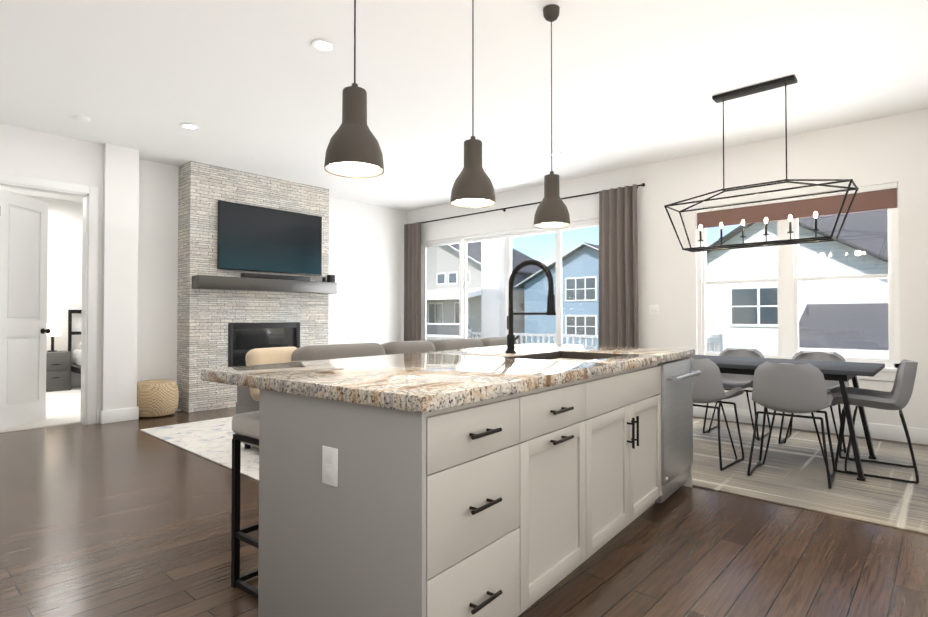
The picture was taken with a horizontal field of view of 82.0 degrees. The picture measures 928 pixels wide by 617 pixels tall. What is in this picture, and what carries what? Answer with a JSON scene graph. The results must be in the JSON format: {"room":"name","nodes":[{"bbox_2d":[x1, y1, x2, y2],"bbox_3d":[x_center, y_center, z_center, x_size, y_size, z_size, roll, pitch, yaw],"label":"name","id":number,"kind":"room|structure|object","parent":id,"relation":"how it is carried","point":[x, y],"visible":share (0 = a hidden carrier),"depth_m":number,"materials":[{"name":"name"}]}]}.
{"room":"open-plan kitchen","nodes":[
{"label":"open-plan kitchen","id":0,"kind":"room"},
{"bbox_2d":[0,123,103,410],"bbox_3d":[-5.714,-0.303,3.851,0.150,3.000,5.250,-1,-1,42],"label":"wall","id":1,"kind":"structure","parent":0,"point":[34,153],"depth_m":5.50,"materials":[{"name":"white paint"}]},
{"bbox_2d":[0,188,50,429],"bbox_3d":[-4.636,0.013,5.590,0.202,2.398,0.712,0,-1,-5],"label":"door leaf","id":2,"kind":"structure","parent":1,"relation":"in","point":[24,330],"depth_m":5.59,"materials":[{"name":"white wood"}]},
{"bbox_2d":[0,172,98,424],"bbox_3d":[-4.290,-0.041,5.424,0.186,2.525,0.910,-1,-1,42],"label":"door frame","id":3,"kind":"structure","parent":1,"relation":"attached to","point":[88,194],"depth_m":5.65,"materials":[{"name":"white wood"}]},
{"bbox_2d":[101,143,138,410],"bbox_3d":[-3.929,-0.270,5.992,0.530,3.000,0.320,-1,-1,42],"label":"wall","id":4,"kind":"structure","parent":0,"point":[120,278],"depth_m":5.80,"materials":[{"name":"white paint"}]},
{"bbox_2d":[99,407,136,423],"bbox_3d":[-3.743,1.157,5.777,0.026,0.140,0.316,-1,-1,42],"label":"baseboard","id":5,"kind":"structure","parent":4,"relation":"attached to","point":[124,414],"depth_m":5.76,"materials":[{"name":"white wood"}]},
{"bbox_2d":[136,407,138,419],"bbox_3d":[-3.741,1.161,6.025,0.356,0.140,0.016,-1,-1,42],"label":"baseboard","id":6,"kind":"structure","parent":4,"relation":"attached to","point":[137,409],"depth_m":5.90,"materials":[{"name":"white wood"}]},
{"bbox_2d":[177,161,328,412],"bbox_3d":[-2.753,-0.252,7.179,0.386,3.000,1.920,-1,-1,42],"label":"fireplace column","id":7,"kind":"structure","parent":0,"point":[222,328],"depth_m":6.65,"materials":[{"name":"stone"}]},
{"bbox_2d":[192,275,336,293],"bbox_3d":[-2.529,-0.302,6.991,0.209,0.155,1.900,-1,-1,42],"label":"mantel shelf","id":8,"kind":"object","parent":7,"relation":"attached to","point":[236,283],"visible":1,"depth_m":6.78,"materials":[{"name":"wood"}]},
{"bbox_2d":[241,273,309,280],"bbox_3d":[-2.472,-0.412,7.056,0.090,0.064,0.950,-1,-1,42],"label":"soundbar","id":9,"kind":"object","parent":8,"relation":"on","point":[272,276],"visible":0.75,"depth_m":6.98,"materials":[{"name":"black plastic"}]},
{"bbox_2d":[322,275,334,282],"bbox_3d":[-1.945,-0.427,7.648,0.080,0.114,0.185,-1,-1,42],"label":"mantel decor","id":10,"kind":"object","parent":8,"relation":"on","point":[330,278],"visible":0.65,"depth_m":7.63,"materials":[{"name":"black metal"}]},
{"bbox_2d":[217,200,321,275],"bbox_3d":[-2.540,-0.900,7.105,0.053,0.845,1.460,-1,-1,42],"label":"tv","id":11,"kind":"object","parent":7,"relation":"attached to","point":[256,238],"visible":0.98,"depth_m":7.02,"materials":[{"name":"glass"},{"name":"black plastic"}]},
{"bbox_2d":[137,159,406,383],"bbox_3d":[-2.513,-0.241,7.845,0.150,3.000,4.330,-1,-1,42],"label":"wall","id":12,"kind":"structure","parent":0,"point":[366,262],"depth_m":8.31,"materials":[{"name":"white paint"}]},
{"bbox_2d":[0,407,927,616],"bbox_3d":[-1.057,1.240,2.755,9.100,0.120,10.200,-1,-1,42],"label":"floor","id":13,"kind":"structure","parent":0,"point":[124,519],"depth_m":2.61,"materials":[{"name":"brown wood"}]},
{"bbox_2d":[137,379,178,416],"bbox_3d":[-3.560,1.032,6.150,0.484,0.399,0.484,-1,-1,42],"label":"pouf","id":14,"kind":"object","parent":13,"relation":"on","point":[158,398],"visible":0.85,"depth_m":5.97,"materials":[{"name":"beige wicker"}]},
{"bbox_2d":[140,417,258,480],"bbox_3d":[-1.105,1.221,5.763,2.600,0.010,3.500,-1,-1,42],"label":"living room rug","id":15,"kind":"object","parent":13,"relation":"on","point":[211,439],"visible":0.23,"depth_m":4.86,"materials":[{"name":"white carpet"}]},
{"bbox_2d":[236,337,516,448],"bbox_3d":[-0.916,0.762,5.516,1.680,0.897,3.224,-1,-1,42],"label":"sofa","id":16,"kind":"object","parent":15,"relation":"on","point":[247,399],"visible":0.21,"depth_m":4.43,"materials":[{"name":"fabric"}]},
{"bbox_2d":[231,411,258,598],"bbox_3d":[-0.731,0.810,2.318,0.340,0.725,0.420,-1,-1,38],"label":"stool","id":17,"kind":"object","parent":13,"relation":"on","point":[245,427],"visible":0.29,"depth_m":2.25,"materials":[{"name":"black metal"}]},
{"bbox_2d":[258,355,700,616],"bbox_3d":[0.417,0.743,2.744,0.886,0.874,2.676,-1,-1,38],"label":"kitchen island","id":18,"kind":"object","parent":13,"relation":"on","point":[511,479],"depth_m":1.80,"materials":[{"name":"grey paint"}]},
{"bbox_2d":[322,446,337,486],"bbox_3d":[-0.429,0.503,1.705,0.075,0.120,0.007,-1,-1,38],"label":"outlet","id":19,"kind":"object","parent":18,"relation":"attached to","point":[329,465],"visible":1,"depth_m":1.70,"materials":[{"name":"white plastic"}]},
{"bbox_2d":[201,343,694,414],"bbox_3d":[0.231,0.285,2.895,1.240,0.046,2.710,-1,-1,38],"label":"island countertop","id":20,"kind":"structure","parent":18,"relation":"on","point":[411,382],"depth_m":2.08,"materials":[{"name":"beige stone"}]},
{"bbox_2d":[505,259,555,354],"bbox_3d":[0.402,-0.009,3.132,0.329,0.549,0.120,-1,-1,38],"label":"faucet","id":21,"kind":"object","parent":20,"relation":"on","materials":[{"name":"black metal"}]},
{"bbox_2d":[505,351,624,362],"bbox_3d":[0.586,0.400,2.991,0.478,0.267,0.708,-1,-1,38],"label":"sink","id":22,"kind":"object","parent":20,"relation":"in","point":[578,355],"depth_m":3.27,"materials":[{"name":"metal"}]},
{"bbox_2d":[692,418,927,533],"bbox_3d":[2.795,1.195,4.075,3.650,0.010,2.420,-1,-1,42],"label":"dining rug","id":23,"kind":"object","parent":13,"relation":"on","point":[791,471],"visible":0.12,"depth_m":3.79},
{"bbox_2d":[693,358,743,470],"bbox_3d":[1.886,0.783,4.231,0.535,0.812,0.490,1,-1,-44],"label":"chair","id":24,"kind":"object","parent":23,"relation":"on","point":[708,385],"visible":0.46,"depth_m":4.00,"materials":[{"name":"grey plastic"}]},
{"bbox_2d":[703,348,770,440],"bbox_3d":[2.615,0.797,5.130,0.490,0.812,0.535,-1,-1,42],"label":"chair","id":25,"kind":"object","parent":23,"relation":"on","point":[732,381],"visible":0.58,"depth_m":5.17,"materials":[{"name":"grey plastic"}]},
{"bbox_2d":[691,355,884,481],"bbox_3d":[2.412,0.818,4.494,1.730,0.752,0.880,-1,-1,42],"label":"dining table","id":26,"kind":"object","parent":23,"relation":"on","point":[841,372],"visible":0.54,"depth_m":4.16,"materials":[{"name":"grey wood"}]},
{"bbox_2d":[747,361,835,488],"bbox_3d":[2.345,0.777,3.817,0.490,0.812,0.535,-1,-1,38],"label":"chair","id":27,"kind":"object","parent":23,"relation":"on","point":[790,388],"visible":1,"depth_m":3.65,"materials":[{"name":"grey leather"}]},
{"bbox_2d":[778,351,851,452],"bbox_3d":[3.091,0.791,4.701,0.490,0.812,0.535,-1,-1,42],"label":"chair","id":28,"kind":"object","parent":23,"relation":"on","point":[819,356],"visible":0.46,"depth_m":4.76,"materials":[{"name":"grey plastic"}]},
{"bbox_2d":[829,359,918,483],"bbox_3d":[2.995,0.779,3.927,0.535,0.812,0.490,-1,-1,38],"label":"chair","id":29,"kind":"object","parent":23,"relation":"on","point":[898,397],"visible":0.88,"depth_m":3.78,"materials":[{"name":"grey leather"}]},
{"bbox_2d":[0,0,927,210],"bbox_3d":[-2.486,-1.860,4.093,12.950,0.120,10.200,-1,-1,42],"label":"ceiling","id":30,"kind":"structure","parent":0,"point":[240,83],"depth_m":4.17,"materials":[{"name":"white paint"}]},
{"bbox_2d":[74,115,90,122],"bbox_3d":[-3.569,-1.768,4.989,0.132,0.033,0.132,-1,-1,42],"label":"smoke detector","id":31,"kind":"object","parent":30,"relation":"attached to","point":[82,119],"visible":1,"depth_m":4.96,"materials":[{"name":"white plastic"}]},
{"bbox_2d":[179,123,198,129],"bbox_3d":[-2.681,-1.777,5.212,0.176,0.008,0.176,-1,-1,42],"label":"recessed light","id":32,"kind":"object","parent":30,"relation":"in","point":[188,126],"visible":1,"depth_m":5.21,"materials":[{"name":"white"}]},
{"bbox_2d":[311,39,336,51],"bbox_3d":[-0.959,-1.801,3.657,0.176,0.008,0.176,-1,-1,42],"label":"recessed light","id":33,"kind":"object","parent":30,"relation":"in","point":[323,45],"visible":1,"depth_m":3.66,"materials":[{"name":"white"}]},
{"bbox_2d":[324,0,383,177],"bbox_3d":[-0.411,-1.174,2.011,0.220,1.314,0.220,-1,-1,42],"label":"pendant light","id":34,"kind":"object","parent":30,"relation":"hanging from","point":[353,149],"visible":1,"depth_m":1.96,"materials":[{"name":"grey metal"}]},
{"bbox_2d":[450,0,495,207],"bbox_3d":[0.044,-1.165,2.595,0.220,1.314,0.220,-1,-1,42],"label":"pendant light","id":35,"kind":"object","parent":30,"relation":"hanging from","point":[472,187],"visible":1,"depth_m":2.54,"materials":[{"name":"grey metal"}]},
{"bbox_2d":[533,4,570,228],"bbox_3d":[0.528,-1.155,3.219,0.220,1.314,0.220,-1,-1,42],"label":"pendant light","id":36,"kind":"object","parent":30,"relation":"hanging from","point":[551,212],"visible":1,"depth_m":3.17,"materials":[{"name":"grey metal"}]},
{"bbox_2d":[548,152,563,156],"bbox_3d":[1.054,-1.763,6.111,0.176,0.008,0.176,-1,-1,42],"label":"recessed light","id":37,"kind":"object","parent":30,"relation":"in","point":[556,154],"visible":0.92,"depth_m":6.11,"materials":[{"name":"white"}]},
{"bbox_2d":[664,75,858,251],"bbox_3d":[2.355,-1.151,4.334,1.338,1.288,0.358,-1,-1,42],"label":"chandelier","id":38,"kind":"object","parent":30,"relation":"hanging from","point":[761,87],"visible":1,"depth_m":4.26,"materials":[{"name":"black metal"}]},
{"bbox_2d":[407,109,927,428],"bbox_3d":[2.310,-0.262,6.509,9.100,3.000,0.150,-1,-1,42],"label":"wall","id":39,"kind":"structure","parent":0,"point":[887,149],"depth_m":5.80,"materials":[{"name":"white paint"}]},
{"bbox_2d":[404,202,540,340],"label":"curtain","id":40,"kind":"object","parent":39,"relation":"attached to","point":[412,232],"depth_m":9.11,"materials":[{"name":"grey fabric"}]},
{"bbox_2d":[421,218,598,344],"bbox_3d":[0.646,0.051,7.989,3.660,2.420,0.105,-1,-1,42],"label":"window","id":41,"kind":"structure","parent":39,"relation":"in","point":[461,242],"depth_m":8.04,"materials":[{"name":"white plastic"}]},
{"bbox_2d":[467,238,722,351],"bbox_3d":[1.303,-0.246,8.826,5.020,3.760,1.880,-1,-1,42],"label":"deck","id":42,"kind":"object","parent":39,"relation":"attached to","point":[494,276],"depth_m":10.18,"materials":[{"name":"grey wood"}]},
{"bbox_2d":[561,183,644,346],"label":"curtain","id":43,"kind":"object","parent":39,"relation":"attached to","point":[618,321],"depth_m":6.60,"materials":[{"name":"grey fabric"}]},
{"bbox_2d":[649,305,658,314],"bbox_3d":[2.286,0.017,6.419,0.120,0.120,0.008,-1,-1,42],"label":"switch plate","id":44,"kind":"object","parent":39,"relation":"attached to","point":[653,309],"visible":1,"depth_m":6.42,"materials":[{"name":"white plastic"}]},
{"bbox_2d":[696,182,899,380],"bbox_3d":[3.345,-0.240,5.521,1.920,1.835,0.160,-1,-1,42],"label":"window unit","id":45,"kind":"structure","parent":39,"relation":"in","point":[868,198],"depth_m":5.48,"materials":[{"name":"clear glass"}]},
{"bbox_2d":[693,406,927,444],"bbox_3d":[3.749,1.146,5.074,4.710,0.140,0.020,-1,-1,42],"label":"baseboard","id":46,"kind":"structure","parent":39,"relation":"attached to","point":[895,433],"depth_m":5.24,"materials":[{"name":"white"}]},
{"label":"outside","id":47,"kind":"structure","parent":0,"visible":0},
{"bbox_3d":[35.064,5.069,53.465,140.000,0.200,113.530,-1,-1,42],"label":"ground","id":48,"kind":"structure","parent":47,"visible":0},
{"bbox_2d":[427,241,540,344],"bbox_3d":[-0.521,-0.773,46.965,14.023,11.280,13.000,-1,-1,42],"label":"house","id":49,"kind":"structure","parent":48,"relation":"on","point":[434,253],"depth_m":42.73,"materials":[{"name":"white"}]},
{"bbox_2d":[514,242,598,345],"bbox_3d":[11.923,0.090,41.336,12.021,9.380,10.660,-1,-1,42],"label":"house","id":50,"kind":"structure","parent":48,"relation":"on","point":[592,301],"depth_m":38.71,"materials":[{"name":"blue"}]},
{"bbox_2d":[706,209,888,358],"bbox_3d":[20.221,-0.524,18.570,24.163,9.900,13.550,-1,-1,42],"label":"house","id":51,"kind":"structure","parent":48,"relation":"on","point":[722,316],"depth_m":20.56,"materials":[{"name":"white"}]},
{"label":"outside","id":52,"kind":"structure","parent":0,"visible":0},
{"bbox_2d":[24,195,82,377],"bbox_3d":[-5.272,-0.251,7.190,3.670,3.000,5.040,-1,-1,42],"label":"wall","id":53,"kind":"structure","parent":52,"point":[64,272],"depth_m":8.53,"materials":[{"name":"white paint"}]},
{"bbox_2d":[71,378,80,386],"bbox_3d":[-6.540,1.185,8.312,0.016,0.138,4.800,-1,-1,42],"label":"baseboard","id":54,"kind":"structure","parent":53,"relation":"attached to","point":[75,382],"depth_m":8.61,"materials":[{"name":"white"}]},
{"bbox_2d":[0,386,180,432],"bbox_3d":[-5.228,1.292,7.126,3.550,0.112,4.800,-1,-1,42],"label":"floor carpet","id":55,"kind":"object","parent":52,"point":[63,407],"visible":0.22,"depth_m":6.41,"materials":[{"name":"white carpet"}]},
{"bbox_2d":[46,351,70,391],"bbox_3d":[-6.314,0.958,8.186,0.465,0.587,0.390,-1,-1,42],"label":"nightstand","id":56,"kind":"object","parent":55,"relation":"on","point":[58,370],"visible":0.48,"depth_m":8.07,"materials":[{"name":"grey wood"}]},
{"bbox_2d":[47,323,60,351],"bbox_3d":[-6.323,0.443,8.202,0.200,0.438,0.200,-1,-1,42],"label":"bedside lamp","id":57,"kind":"object","parent":56,"relation":"on","point":[54,328],"visible":0.75,"depth_m":8.16,"materials":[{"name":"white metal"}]},
{"bbox_2d":[68,310,81,373],"bbox_3d":[-5.011,0.637,8.436,2.070,1.237,1.640,-1,-1,42],"label":"bed","id":58,"kind":"object","parent":55,"relation":"on","point":[76,358],"visible":0.12,"depth_m":8.49,"materials":[{"name":"black metal"}]}
]}

